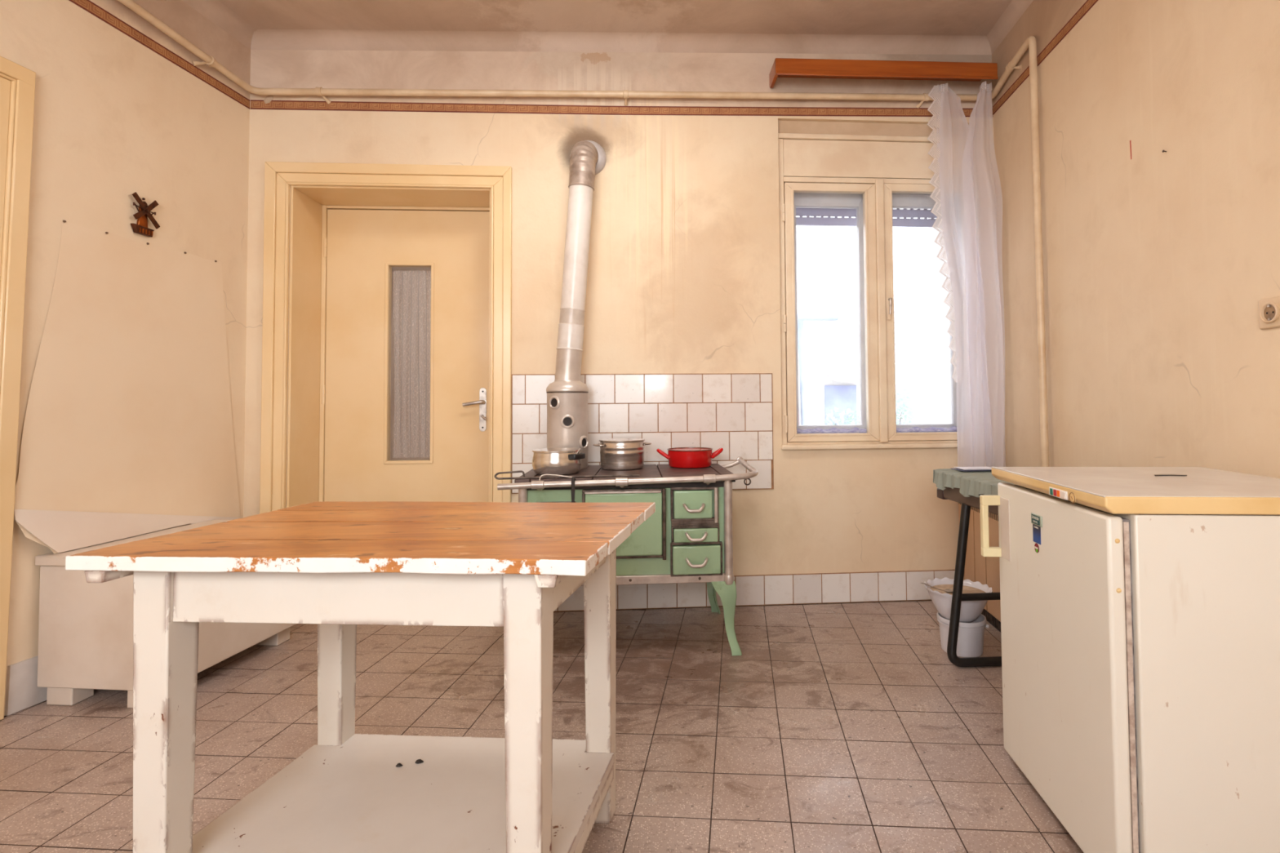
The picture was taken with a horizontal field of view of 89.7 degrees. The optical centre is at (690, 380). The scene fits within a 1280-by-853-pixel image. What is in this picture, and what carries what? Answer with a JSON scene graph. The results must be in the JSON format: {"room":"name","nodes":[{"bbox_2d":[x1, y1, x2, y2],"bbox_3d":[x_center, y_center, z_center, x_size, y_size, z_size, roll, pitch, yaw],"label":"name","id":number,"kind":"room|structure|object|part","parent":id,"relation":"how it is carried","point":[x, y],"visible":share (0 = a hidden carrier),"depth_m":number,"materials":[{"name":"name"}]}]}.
{"room":"kitchen","nodes":[
{"label":"kitchen","id":0,"kind":"room"},
{"bbox_2d":[0,0,250,715],"bbox_3d":[-2.534,-0.463,0.757,0.345,3.120,4.866,-1,-2,4],"label":"wall","id":1,"kind":"structure","parent":0,"point":[114,118],"depth_m":2.55,"materials":[{"name":"paint"}]},
{"bbox_2d":[0,55,35,719],"bbox_3d":[-2.340,0.024,1.664,0.115,2.203,1.067,-1,-2,4],"label":"door","id":2,"kind":"structure","parent":1,"relation":"in","point":[17,82],"depth_m":2.15,"materials":[{"name":"beige paint"}]},
{"bbox_3d":[-2.316,-0.995,1.659,0.021,0.043,0.972,-1,-2,4],"label":"casing","id":3,"kind":"part","parent":2,"relation":"part of","materials":[{"name":"beige paint"}]},
{"bbox_3d":[-2.314,0.070,2.098,0.108,2.141,0.049,-1,-2,17],"label":"casing","id":4,"kind":"part","parent":2,"relation":"part of","materials":[{"name":"beige paint"}]},
{"bbox_3d":[-2.306,-1.051,1.693,0.032,0.052,1.036,-1,-2,4],"label":"casing","id":5,"kind":"part","parent":2,"relation":"part of","materials":[{"name":"beige paint"}]},
{"bbox_2d":[4,656,47,715],"bbox_3d":[-2.259,1.074,2.643,0.017,0.168,0.933,-1,-2,9],"label":"baseboard","id":6,"kind":"structure","parent":1,"relation":"attached to","point":[23,692],"depth_m":2.23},
{"bbox_2d":[13,220,241,554],"bbox_3d":[-2.233,0.130,2.664,0.046,1.400,0.969,-1,-2,7],"label":"sheet","id":7,"kind":"object","parent":1,"relation":"attached to","point":[128,431],"visible":0.94,"depth_m":2.56,"materials":[{"name":"beige"}]},
{"bbox_2d":[130,191,159,236],"bbox_3d":[-2.237,-0.674,2.627,0.028,0.162,0.125,-1,-2,5],"label":"ornament","id":8,"kind":"object","parent":1,"relation":"attached to","point":[141,228],"visible":1,"depth_m":2.62,"materials":[{"name":"brown wood"}]},
{"bbox_2d":[69,0,249,109],"bbox_3d":[-2.361,-1.453,0.889,0.002,0.046,4.646,-1,-2,4],"label":"wallpaper border","id":9,"kind":"object","parent":1,"relation":"attached to","point":[90,6],"visible":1,"depth_m":2.69,"materials":[{"name":"paper"}]},
{"bbox_2d":[390,266,431,460],"bbox_3d":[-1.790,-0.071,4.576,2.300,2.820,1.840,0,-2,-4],"label":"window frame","id":10,"kind":"structure","parent":0,"point":[393,268],"depth_m":5.35,"materials":[{"name":"paint"}]},
{"bbox_2d":[0,600,1083,852],"bbox_3d":[-0.523,1.153,1.060,5.500,0.120,5.550,0,-2,-4],"label":"floor","id":11,"kind":"structure","parent":0,"point":[846,727],"depth_m":2.07,"materials":[{"name":"tile"}]},
{"bbox_2d":[35,520,296,707],"bbox_3d":[-2.025,0.891,2.580,0.498,0.527,0.718,-1,-2,5],"label":"storage chest","id":12,"kind":"object","parent":11,"relation":"on","point":[86,629],"visible":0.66,"depth_m":2.25,"materials":[{"name":"white wood"}]},
{"bbox_3d":[-2.027,0.645,2.588,0.497,0.036,0.718,-1,-2,5],"label":"lid","id":13,"kind":"part","parent":12,"relation":"part of","materials":[{"name":"white wood"}]},
{"bbox_2d":[65,501,655,852],"bbox_3d":[-0.604,0.712,1.413,0.986,0.786,0.629,-1,-2,4],"label":"kitchen table","id":14,"kind":"object","parent":11,"relation":"on","point":[338,566],"visible":1,"depth_m":1.24,"materials":[{"name":"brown wood"}]},
{"bbox_3d":[-0.993,0.722,1.209,0.074,0.758,0.070,-1,-2,4],"label":"leg","id":15,"kind":"part","parent":14,"relation":"part of","materials":[{"name":"white paint"}]},
{"bbox_3d":[-0.931,0.737,1.685,0.074,0.758,0.070,-1,-2,4],"label":"leg","id":16,"kind":"part","parent":14,"relation":"part of","materials":[{"name":"white paint"}]},
{"bbox_2d":[192,733,613,852],"bbox_3d":[-0.608,0.941,1.417,0.809,0.024,0.539,-1,-2,4],"label":"shelf","id":17,"kind":"object","parent":14,"relation":"attached to","point":[348,794],"depth_m":1.42,"materials":[{"name":"paint"}]},
{"bbox_2d":[414,759,423,764],"bbox_3d":[-0.662,0.931,1.566,0.021,0.006,0.015,0,-2,-4],"label":"crumb","id":18,"kind":"object","parent":14,"relation":"on","point":[419,761],"visible":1,"depth_m":1.56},
{"bbox_3d":[-0.295,0.715,1.165,0.074,0.758,0.070,-1,-2,4],"label":"leg","id":19,"kind":"part","parent":14,"relation":"part of","materials":[{"name":"white paint"}]},
{"bbox_3d":[-0.232,0.731,1.641,0.074,0.758,0.070,-1,-2,4],"label":"leg","id":20,"kind":"part","parent":14,"relation":"part of","materials":[{"name":"white paint"}]},
{"bbox_2d":[493,456,758,655],"bbox_3d":[-0.269,0.765,2.905,1.111,0.775,0.627,0,-2,-4],"label":"wood stove","id":21,"kind":"object","parent":11,"relation":"on","point":[688,538],"depth_m":2.68,"materials":[{"name":"green metal"}]},
{"bbox_3d":[-0.721,0.392,2.649,0.174,0.034,0.023,0,-2,-11],"label":"looped handle","id":22,"kind":"part","parent":21,"relation":"part of","materials":[{"name":"metal"}]},
{"bbox_3d":[-0.694,0.627,2.650,0.037,0.404,0.037,0,-2,-4],"label":"corner post","id":23,"kind":"part","parent":21,"relation":"part of","materials":[{"name":"metal"}]},
{"bbox_3d":[-0.712,0.428,2.919,0.069,0.018,0.557,0,-2,-4],"label":"hot plate","id":24,"kind":"part","parent":21,"relation":"part of","materials":[{"name":"black metal"}]},
{"bbox_3d":[-0.563,0.625,2.656,0.170,0.238,0.022,0,-2,-4],"label":"fire frame","id":25,"kind":"part","parent":21,"relation":"part of","materials":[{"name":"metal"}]},
{"bbox_2d":[538,474,572,480],"bbox_3d":[-0.558,0.399,2.641,0.136,0.025,0.018,0,-2,-23],"label":"wire","id":26,"kind":"object","parent":21,"relation":"on","point":[543,474],"visible":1,"depth_m":2.64,"materials":[{"name":"silver metal"}]},
{"bbox_2d":[531,447,585,475],"bbox_3d":[-0.588,0.359,2.858,0.236,0.112,0.218,0,-2,-4],"label":"saucepan","id":27,"kind":"object","parent":21,"relation":"on","point":[553,460],"visible":0.99,"depth_m":2.77,"materials":[{"name":"silver metal"}]},
{"bbox_3d":[-0.597,0.310,2.859,0.218,0.012,0.218,0,-2,-4],"label":"lid","id":28,"kind":"part","parent":27,"relation":"part of","materials":[{"name":"silver metal"}]},
{"bbox_3d":[-0.551,0.427,2.930,0.261,0.018,0.557,0,-2,-4],"label":"hot plate","id":29,"kind":"part","parent":21,"relation":"part of","materials":[{"name":"black metal"}]},
{"bbox_3d":[-0.513,0.392,2.680,0.595,0.034,0.026,0,-2,-9],"label":"stove poker","id":30,"kind":"part","parent":21,"relation":"part of","materials":[{"name":"metal"}]},
{"bbox_2d":[570,476,575,502],"bbox_3d":[-0.477,0.469,2.605,0.026,0.150,0.047,0,-2,-4],"label":"poker","id":31,"kind":"object","parent":21,"relation":"hanging from","point":[573,479],"visible":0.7,"depth_m":2.58,"materials":[{"name":"black metal"}]},
{"bbox_3d":[-0.475,0.493,2.585,0.026,0.100,0.004,0,-2,-4],"label":"blade","id":32,"kind":"part","parent":31,"relation":"part of","materials":[{"name":"black metal"}]},
{"bbox_2d":[546,140,606,469],"bbox_3d":[-0.574,-0.411,3.160,0.226,1.671,0.333,-1,-2,12],"label":"flue","id":33,"kind":"object","parent":21,"relation":"on","point":[566,397],"visible":0.98,"depth_m":3.06,"materials":[{"name":"silver metal"}]},
{"bbox_3d":[-0.426,0.404,2.687,0.421,0.008,0.009,0,-2,-8],"label":"rod","id":34,"kind":"part","parent":21,"relation":"part of","materials":[{"name":"metal"}]},
{"bbox_2d":[592,438,651,470],"bbox_3d":[-0.325,0.350,3.045,0.239,0.140,0.227,-1,-2,21],"label":"stock pot","id":35,"kind":"object","parent":21,"relation":"on","point":[615,454],"visible":1,"depth_m":2.96,"materials":[{"name":"metal"}]},
{"bbox_3d":[-0.437,0.304,3.000,0.039,0.008,0.088,0,-2,-24],"label":"handle","id":36,"kind":"part","parent":35,"relation":"part of","materials":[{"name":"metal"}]},
{"bbox_3d":[-0.327,0.285,3.050,0.218,0.009,0.218,0,-2,-4],"label":"lid","id":37,"kind":"part","parent":35,"relation":"part of","materials":[{"name":"metal"}]},
{"bbox_2d":[582,488,666,559],"bbox_3d":[-0.277,0.601,2.655,0.347,0.294,0.068,0,-2,-4],"label":"oven","id":38,"kind":"object","parent":21,"relation":"in","point":[648,541],"depth_m":2.66,"materials":[{"name":"metal"}]},
{"bbox_3d":[-0.284,0.426,2.950,0.286,0.018,0.557,0,-2,-4],"label":"hot plate","id":39,"kind":"part","parent":21,"relation":"part of","materials":[{"name":"black metal"}]},
{"bbox_3d":[-0.259,0.416,2.887,1.079,0.066,0.557,0,-2,-4],"label":"rail","id":40,"kind":"part","parent":21,"relation":"part of","materials":[{"name":"metal"}]},
{"bbox_3d":[-0.019,0.424,2.969,0.264,0.018,0.557,0,-2,-4],"label":"hot plate","id":41,"kind":"part","parent":21,"relation":"part of","materials":[{"name":"black metal"}]},
{"bbox_2d":[656,447,723,468],"bbox_3d":[-0.004,0.375,3.111,0.274,0.089,0.221,1,-3,-41],"label":"casserole","id":42,"kind":"object","parent":21,"relation":"on","point":[677,457],"visible":1,"depth_m":3.03,"materials":[{"name":"metal"}]},
{"bbox_3d":[-0.134,0.357,3.102,0.065,0.051,0.077,0,-2,-4],"label":"handle","id":43,"kind":"part","parent":42,"relation":"part of","materials":[{"name":"red metal"}]},
{"bbox_3d":[0.126,0.355,3.121,0.065,0.051,0.077,0,-2,-4],"label":"handle","id":44,"kind":"part","parent":42,"relation":"part of","materials":[{"name":"red metal"}]},
{"bbox_3d":[0.010,0.523,2.698,0.161,0.116,0.030,0,-2,-4],"label":"ash door","id":45,"kind":"part","parent":21,"relation":"part of","materials":[{"name":"green metal"}]},
{"bbox_3d":[0.013,0.531,2.667,0.094,0.034,0.049,0,-2,-4],"label":"handle","id":46,"kind":"part","parent":21,"relation":"part of","materials":[{"name":"metal"}]},
{"bbox_3d":[0.021,0.651,2.694,0.186,0.057,0.030,0,-2,-4],"label":"drawer","id":47,"kind":"part","parent":21,"relation":"part of","materials":[{"name":"green metal"}]},
{"bbox_3d":[0.023,0.650,2.663,0.096,0.034,0.049,0,-2,-4],"label":"handle","id":48,"kind":"part","parent":21,"relation":"part of","materials":[{"name":"metal"}]},
{"bbox_3d":[0.025,0.757,2.660,0.096,0.034,0.049,0,-2,-4],"label":"handle","id":49,"kind":"part","parent":21,"relation":"part of","materials":[{"name":"metal"}]},
{"bbox_3d":[0.023,0.636,2.699,0.218,0.370,0.022,0,-2,-4],"label":"drawer frame","id":50,"kind":"part","parent":21,"relation":"part of","materials":[{"name":"metal"}]},
{"bbox_3d":[0.024,0.754,2.691,0.201,0.118,0.030,0,-2,-4],"label":"drawer","id":51,"kind":"part","parent":21,"relation":"part of","materials":[{"name":"green metal"}]},
{"bbox_3d":[-0.287,0.438,2.950,0.915,0.010,0.547,0,-2,-4],"label":"plate frame","id":52,"kind":"part","parent":21,"relation":"part of","materials":[{"name":"silver metal"}]},
{"bbox_3d":[0.088,1.010,3.155,0.122,0.296,0.119,0,-2,-4],"label":"leg","id":53,"kind":"part","parent":21,"relation":"part of","materials":[{"name":"green metal"}]},
{"bbox_3d":[0.106,0.525,2.692,0.016,0.145,0.017,0,-2,-4],"label":"hinge rod","id":54,"kind":"part","parent":21,"relation":"part of","materials":[{"name":"metal"}]},
{"bbox_3d":[0.141,0.423,2.981,0.061,0.018,0.558,0,-2,-5],"label":"hot plate","id":55,"kind":"part","parent":21,"relation":"part of","materials":[{"name":"black metal"}]},
{"bbox_3d":[0.146,0.995,2.713,0.122,0.296,0.119,0,-2,-4],"label":"leg","id":56,"kind":"part","parent":21,"relation":"part of","materials":[{"name":"green metal"}]},
{"bbox_3d":[0.159,0.623,2.712,0.037,0.404,0.037,0,-2,-4],"label":"corner post","id":57,"kind":"part","parent":21,"relation":"part of","materials":[{"name":"metal"}]},
{"bbox_2d":[936,611,989,657],"bbox_3d":[1.138,1.063,2.695,0.193,0.144,0.193,0,-2,-4],"label":"plastic bucket","id":58,"kind":"object","parent":11,"relation":"on","point":[970,643],"visible":0.76,"depth_m":2.62,"materials":[{"name":"white plastic"}]},
{"bbox_2d":[924,577,992,622],"bbox_3d":[1.125,0.937,2.698,0.266,0.138,0.266,0,-2,-4],"label":"bowl","id":59,"kind":"object","parent":58,"relation":"on","point":[971,611],"visible":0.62,"depth_m":2.66,"materials":[{"name":"white ceramic"}]},
{"bbox_2d":[920,582,952,592],"bbox_3d":[1.033,0.868,2.691,0.152,0.050,0.035,0,-2,-7],"label":"spoon","id":60,"kind":"object","parent":59,"relation":"on","point":[945,590],"visible":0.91,"depth_m":2.68,"materials":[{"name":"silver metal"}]},
{"bbox_3d":[1.015,0.865,2.682,0.115,0.045,0.010,0,-2,-14],"label":"handle","id":61,"kind":"part","parent":60,"relation":"part of","materials":[{"name":"beige wood"}]},
{"bbox_2d":[937,487,1001,666],"bbox_3d":[1.184,0.756,2.382,0.333,0.734,0.769,0,-2,-4],"label":"table","id":62,"kind":"object","parent":11,"relation":"on","point":[953,495],"visible":0.3,"depth_m":2.52,"materials":[{"name":"black metal"}]},
{"bbox_2d":[933,468,1013,497],"bbox_3d":[1.198,0.411,2.398,0.270,0.085,0.796,0,-2,-4],"label":"cloth","id":63,"kind":"object","parent":62,"relation":"on","point":[975,483],"visible":0.4,"depth_m":2.51,"materials":[{"name":"green fabric"}]},
{"bbox_2d":[951,466,991,471],"bbox_3d":[1.190,0.373,2.692,0.164,0.008,0.114,0,-2,-4],"label":"booklet","id":64,"kind":"object","parent":63,"relation":"on","point":[961,468],"visible":0.77,"depth_m":2.67,"materials":[{"name":"white paper"}]},
{"bbox_2d":[958,502,1000,632],"bbox_3d":[1.501,0.839,2.915,0.236,0.600,0.968,-1,-2,3],"label":"heater","id":65,"kind":"object","parent":11,"relation":"on","point":[984,570],"visible":0.16,"depth_m":3.04,"materials":[{"name":"beige paint"}]},
{"bbox_2d":[979,466,1279,852],"bbox_3d":[1.154,0.672,1.585,0.630,0.852,0.604,-1,-2,4],"label":"refrigerator","id":66,"kind":"object","parent":11,"relation":"on","point":[1140,609],"visible":1,"depth_m":1.32,"materials":[{"name":"white paint"}]},
{"bbox_3d":[0.886,0.431,1.894,0.054,0.178,0.022,-1,-2,4],"label":"handle","id":67,"kind":"part","parent":66,"relation":"part of","materials":[{"name":"beige plastic"}]},
{"bbox_3d":[0.908,0.429,1.851,0.002,0.174,0.061,-1,-2,4],"label":"handle plate","id":68,"kind":"part","parent":66,"relation":"part of","materials":[{"name":"beige plastic"}]},
{"bbox_2d":[1060,491,1065,498],"bbox_3d":[0.864,0.267,1.487,0.002,0.015,0.020,-1,-2,4],"label":"switch","id":69,"kind":"object","parent":66,"relation":"attached to","point":[1062,493],"depth_m":1.49,"materials":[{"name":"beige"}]},
{"bbox_3d":[0.908,0.683,1.607,0.032,0.778,0.578,-1,-2,4],"label":"door","id":70,"kind":"part","parent":66,"relation":"part of","materials":[{"name":"white paint"}]},
{"bbox_2d":[995,466,1279,497],"bbox_3d":[1.172,0.247,1.598,0.580,0.002,0.592,-1,-2,4],"label":"countertop","id":71,"kind":"structure","parent":66,"relation":"on","point":[1136,482],"depth_m":1.55,"materials":[{"name":"white laminate"}]},
{"bbox_2d":[1154,474,1186,475],"bbox_3d":[1.242,0.247,1.665,0.083,0.002,0.020,-1,-2,3],"label":"metal clip","id":72,"kind":"object","parent":66,"relation":"on","point":[1154,474],"visible":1,"depth_m":1.66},
{"bbox_2d":[182,0,1033,54],"bbox_3d":[-0.489,-1.914,1.066,5.600,0.379,5.350,0,-2,-4],"label":"ceiling","id":73,"kind":"structure","parent":0,"point":[917,27],"depth_m":3.21,"materials":[{"name":"paint"}]},
{"bbox_2d":[243,49,993,575],"bbox_3d":[-0.337,-0.387,3.539,4.550,3.120,0.460,0,-2,-4],"label":"wall","id":74,"kind":"structure","parent":0,"point":[683,276],"depth_m":3.33,"materials":[{"name":"paint"}]},
{"bbox_2d":[259,161,511,514],"bbox_3d":[-1.523,0.049,3.424,1.201,2.258,0.486,0,-2,-4],"label":"door","id":75,"kind":"structure","parent":74,"relation":"in","point":[351,224],"depth_m":3.48,"materials":[{"name":"beige paint"}]},
{"bbox_3d":[-2.079,0.045,3.153,0.052,2.257,0.026,0,-2,-4],"label":"casing","id":76,"kind":"part","parent":75,"relation":"part of","materials":[{"name":"beige paint"}]},
{"bbox_3d":[-2.029,0.071,3.160,0.048,2.204,0.016,0,-2,-4],"label":"casing","id":77,"kind":"part","parent":75,"relation":"part of","materials":[{"name":"beige paint"}]},
{"bbox_3d":[-1.994,0.115,3.490,0.022,2.138,0.062,0,-2,-4],"label":"stop rail","id":78,"kind":"part","parent":75,"relation":"part of","materials":[{"name":"beige paint"}]},
{"bbox_3d":[-1.514,-1.061,3.232,1.198,0.052,0.026,0,-2,-4],"label":"casing","id":79,"kind":"part","parent":75,"relation":"part of","materials":[{"name":"beige paint"}]},
{"bbox_3d":[-1.543,-0.095,3.529,0.228,1.070,0.004,0,-2,-4],"label":"pane","id":80,"kind":"part","parent":75,"relation":"part of","materials":[{"name":"glass"}]},
{"bbox_3d":[-1.509,-1.011,3.235,1.104,0.048,0.016,0,-2,-4],"label":"casing","id":81,"kind":"part","parent":75,"relation":"part of","materials":[{"name":"beige paint"}]},
{"bbox_3d":[-1.533,-0.948,3.560,0.919,0.016,0.062,0,-2,-4],"label":"stop rail","id":82,"kind":"part","parent":75,"relation":"part of","materials":[{"name":"beige paint"}]},
{"bbox_2d":[392,270,431,457],"bbox_3d":[-1.541,-0.091,3.563,0.232,1.040,0.022,0,-2,-4],"label":"lace curtain","id":83,"kind":"object","parent":75,"relation":"hanging from","point":[411,290],"depth_m":3.56,"materials":[{"name":"white fabric"}]},
{"bbox_3d":[-1.183,0.127,3.498,0.112,0.037,0.055,0,-2,-4],"label":"lever","id":84,"kind":"part","parent":75,"relation":"part of","materials":[{"name":"silver metal"}]},
{"bbox_3d":[-1.145,0.163,3.529,0.038,0.241,0.005,0,-2,-4],"label":"handle plate","id":85,"kind":"part","parent":75,"relation":"part of","materials":[{"name":"silver metal"}]},
{"bbox_3d":[-0.973,0.066,3.237,0.048,2.204,0.016,0,-2,-4],"label":"casing","id":86,"kind":"part","parent":75,"relation":"part of","materials":[{"name":"beige paint"}]},
{"bbox_3d":[-0.928,0.040,3.237,0.042,2.256,0.026,0,-2,-4],"label":"casing","id":87,"kind":"part","parent":75,"relation":"part of","materials":[{"name":"beige paint"}]},
{"bbox_2d":[117,0,1048,466],"bbox_3d":[-1.321,-0.556,1.954,2.875,2.128,6.194,-2,-3,44],"label":"pipe","id":88,"kind":"object","parent":74,"relation":"attached to","point":[1030,42],"visible":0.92,"depth_m":3.16,"materials":[{"name":"beige paint"}]},
{"bbox_2d":[250,99,973,116],"bbox_3d":[-0.279,-1.416,3.346,3.855,0.106,0.002,0,-2,-4],"label":"wallpaper border","id":89,"kind":"object","parent":74,"relation":"attached to","point":[255,104],"visible":0.93,"depth_m":3.33,"materials":[{"name":"paper"}]},
{"bbox_2d":[511,373,773,493],"bbox_3d":[-0.239,0.269,3.289,1.338,0.603,0.008,0,-2,-4],"label":"wall tiles","id":90,"kind":"structure","parent":74,"relation":"attached to","point":[732,412],"depth_m":3.30,"materials":[{"name":"white tile"}]},
{"bbox_2d":[553,569,955,612],"bbox_3d":[0.379,1.084,3.307,2.540,0.154,0.007,0,-2,-4],"label":"baseboard","id":91,"kind":"structure","parent":74,"relation":"attached to","point":[904,585],"depth_m":3.31,"materials":[{"name":"white tile"}]},
{"bbox_2d":[777,120,957,449],"bbox_3d":[1.008,-0.508,3.627,1.123,1.755,0.490,0,-2,-4],"label":"window","id":92,"kind":"structure","parent":74,"relation":"in","point":[872,173],"depth_m":3.44,"materials":[{"name":"paint"}]},
{"bbox_3d":[0.747,-0.368,3.552,0.463,1.343,0.040,0,-2,-4],"label":"sash","id":93,"kind":"part","parent":92,"relation":"part of","materials":[{"name":"glass"}]},
{"bbox_3d":[0.749,-0.364,3.423,0.493,1.378,0.040,0,-2,-4],"label":"sash","id":94,"kind":"part","parent":92,"relation":"part of","materials":[{"name":"beige paint"}]},
{"bbox_3d":[1.010,-1.305,3.473,1.101,0.026,0.050,0,-2,-4],"label":"head moulding","id":95,"kind":"part","parent":92,"relation":"part of","materials":[{"name":"beige paint"}]},
{"bbox_3d":[1.012,-1.191,3.470,1.038,0.198,0.019,0,-2,-4],"label":"shutter box panel","id":96,"kind":"part","parent":92,"relation":"part of","materials":[{"name":"beige paint"}]},
{"bbox_3d":[1.011,-1.073,3.491,1.037,0.028,0.078,0,-2,-4],"label":"head rail","id":97,"kind":"part","parent":92,"relation":"part of","materials":[{"name":"beige paint"}]},
{"bbox_3d":[1.030,0.349,3.383,1.123,0.025,0.060,0,-2,-4],"label":"sill","id":98,"kind":"part","parent":92,"relation":"part of","materials":[{"name":"beige paint"}]},
{"bbox_3d":[1.021,0.335,3.447,1.037,0.018,0.072,0,-2,-4],"label":"rail","id":99,"kind":"part","parent":92,"relation":"part of","materials":[{"name":"beige paint"}]},
{"bbox_3d":[1.057,-0.381,3.424,0.022,0.120,0.008,0,-2,-4],"label":"handle plate","id":100,"kind":"part","parent":92,"relation":"part of","materials":[{"name":"beige paint"}]},
{"bbox_3d":[1.056,-0.391,3.401,0.020,0.090,0.039,0,-2,-4],"label":"handle","id":101,"kind":"part","parent":92,"relation":"part of","materials":[{"name":"silver metal"}]},
{"bbox_3d":[1.286,-0.368,3.462,0.495,1.382,0.040,0,-2,-4],"label":"sash","id":102,"kind":"part","parent":92,"relation":"part of","materials":[{"name":"glass"}]},
{"bbox_3d":[1.271,-0.371,3.591,0.465,1.343,0.040,0,-2,-4],"label":"sash","id":103,"kind":"part","parent":92,"relation":"part of","materials":[{"name":"glass"}]},
{"bbox_2d":[768,57,998,88],"bbox_3d":[1.011,-1.592,3.362,1.181,0.100,0.168,0,-2,-4],"label":"pelmet","id":104,"kind":"object","parent":74,"relation":"attached to","point":[781,67],"visible":1,"depth_m":3.29,"materials":[{"name":"orange wood"}]},
{"bbox_2d":[926,81,1005,467],"bbox_3d":[1.428,-0.552,3.292,0.370,2.007,0.098,0,-2,2],"label":"curtain","id":105,"kind":"object","parent":104,"relation":"hanging from","point":[968,185],"visible":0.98,"depth_m":3.29,"materials":[{"name":"white fabric"}]},
{"bbox_2d":[991,0,1279,478],"bbox_3d":[1.639,-0.484,1.063,0.249,3.120,4.843,-1,-2,3],"label":"wall","id":106,"kind":"structure","parent":0,"point":[1158,265],"depth_m":2.22,"materials":[{"name":"paint"}]},
{"bbox_2d":[992,0,1097,115],"bbox_3d":[1.511,-1.555,1.176,0.002,0.075,4.640,-1,-2,3],"label":"wallpaper border","id":107,"kind":"object","parent":106,"relation":"attached to","point":[1088,4],"visible":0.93,"depth_m":2.87,"materials":[{"name":"paper"}]},
{"bbox_2d":[1257,295,1279,329],"bbox_3d":[1.546,-0.180,1.709,0.018,0.082,0.083,-1,-2,3],"label":"wall socket","id":108,"kind":"object","parent":106,"relation":"attached to","point":[1268,308],"visible":1,"depth_m":1.71,"materials":[{"name":"plastic"}]},
{"label":"outside","id":109,"kind":"structure","parent":0,"visible":0},
{"bbox_3d":[4.274,2.519,23.913,36.000,0.400,39.400,0,-2,-4],"label":"ground","id":110,"kind":"structure","parent":109,"visible":0},
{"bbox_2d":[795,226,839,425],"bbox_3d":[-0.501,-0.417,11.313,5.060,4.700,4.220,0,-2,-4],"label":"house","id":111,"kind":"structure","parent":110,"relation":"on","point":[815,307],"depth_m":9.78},
{"bbox_2d":[824,405,859,425],"bbox_3d":[3.099,1.222,12.549,1.069,1.464,1.123,1,-2,-39],"label":"bush","id":112,"kind":"object","parent":110,"relation":"on","point":[842,414],"visible":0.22,"depth_m":12.51,"materials":[{"name":"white plant"}]},
{"bbox_2d":[822,298,932,425],"bbox_3d":[6.363,-0.014,15.775,9.400,4.090,4.100,0,-2,-4],"label":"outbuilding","id":113,"kind":"structure","parent":110,"relation":"on","point":[912,319],"depth_m":14.22,"materials":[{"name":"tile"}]},
{"bbox_2d":[895,384,915,424],"bbox_3d":[3.958,1.022,12.813,1.061,1.866,1.038,0,-2,-4],"label":"bush","id":114,"kind":"object","parent":110,"relation":"on","point":[903,389],"visible":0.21,"depth_m":12.69,"materials":[{"name":"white plant"}]}
]}

